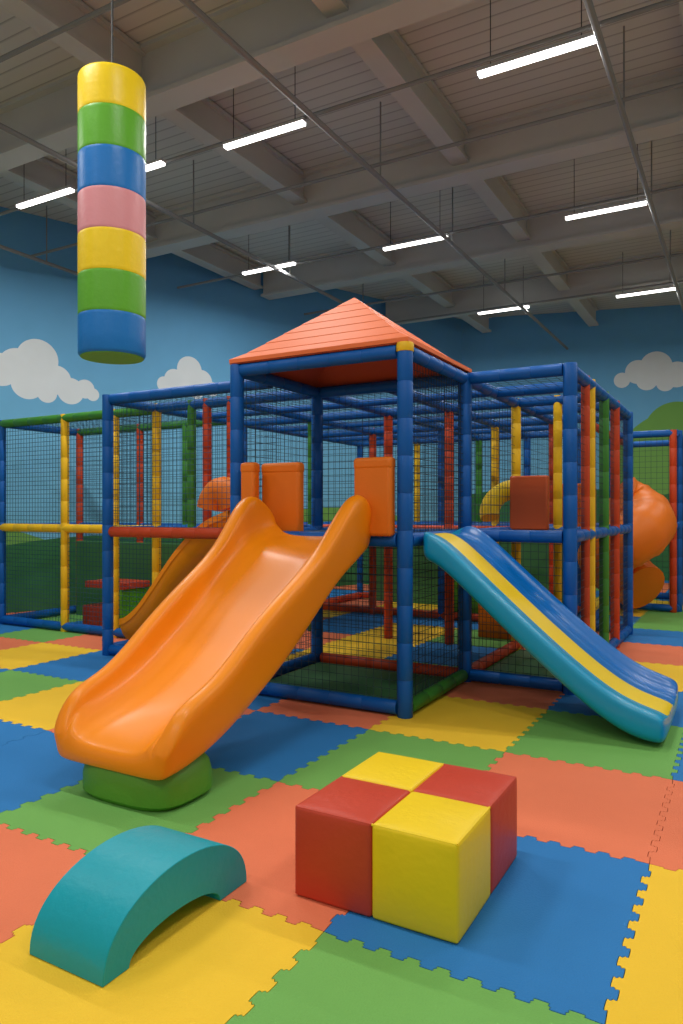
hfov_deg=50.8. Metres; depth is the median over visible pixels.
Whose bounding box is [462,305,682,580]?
wall
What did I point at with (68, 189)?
ceiling light
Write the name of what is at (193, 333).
wall
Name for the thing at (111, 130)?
bag
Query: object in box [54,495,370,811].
slide
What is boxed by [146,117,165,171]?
ceiling light
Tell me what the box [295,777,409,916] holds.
cushion
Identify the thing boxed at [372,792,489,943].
cushion
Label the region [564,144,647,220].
ceiling light
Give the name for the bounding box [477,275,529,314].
ceiling light
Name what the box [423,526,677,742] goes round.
slide
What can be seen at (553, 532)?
indoor play structure
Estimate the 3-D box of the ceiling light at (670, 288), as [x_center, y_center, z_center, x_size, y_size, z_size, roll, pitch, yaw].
[5.563,-4.405,13.152,1.040,0.830,0.080,0,0,29]
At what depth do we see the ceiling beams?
8.95 m
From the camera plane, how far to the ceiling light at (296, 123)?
7.63 m
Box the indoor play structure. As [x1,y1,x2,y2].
[0,298,682,718]
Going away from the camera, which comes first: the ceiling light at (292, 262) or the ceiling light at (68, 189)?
the ceiling light at (68, 189)
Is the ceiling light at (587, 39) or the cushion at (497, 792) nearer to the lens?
the cushion at (497, 792)
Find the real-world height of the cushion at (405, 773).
0.387 m
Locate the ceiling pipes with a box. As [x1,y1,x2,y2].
[0,0,682,349]
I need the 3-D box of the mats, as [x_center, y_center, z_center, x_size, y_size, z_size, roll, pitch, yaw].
[2.955,1.608,9.159,21.449,0.016,21.252,0,0,29]
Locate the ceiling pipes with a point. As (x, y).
(595, 24)
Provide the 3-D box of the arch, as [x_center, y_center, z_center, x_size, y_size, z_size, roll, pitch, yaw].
[-0.769,1.464,2.860,0.376,0.270,0.801,0,0,29]
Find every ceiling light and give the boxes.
[15,185,74,208]
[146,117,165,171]
[222,66,306,149]
[242,225,295,274]
[382,202,448,250]
[476,0,595,78]
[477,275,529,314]
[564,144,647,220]
[616,252,675,297]
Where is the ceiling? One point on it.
(458, 36)
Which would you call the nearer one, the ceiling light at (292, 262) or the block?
the block
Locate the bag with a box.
[77,0,145,364]
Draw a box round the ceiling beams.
[0,0,682,332]
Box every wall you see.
[0,206,461,612]
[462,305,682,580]
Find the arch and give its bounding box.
[30,825,246,986]
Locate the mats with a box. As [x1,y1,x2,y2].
[0,581,682,1023]
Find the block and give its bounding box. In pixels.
[295,752,516,943]
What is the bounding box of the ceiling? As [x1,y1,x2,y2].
[0,0,682,318]
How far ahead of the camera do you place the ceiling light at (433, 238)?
10.74 m
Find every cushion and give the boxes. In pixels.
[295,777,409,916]
[343,752,442,792]
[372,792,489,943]
[413,764,516,893]

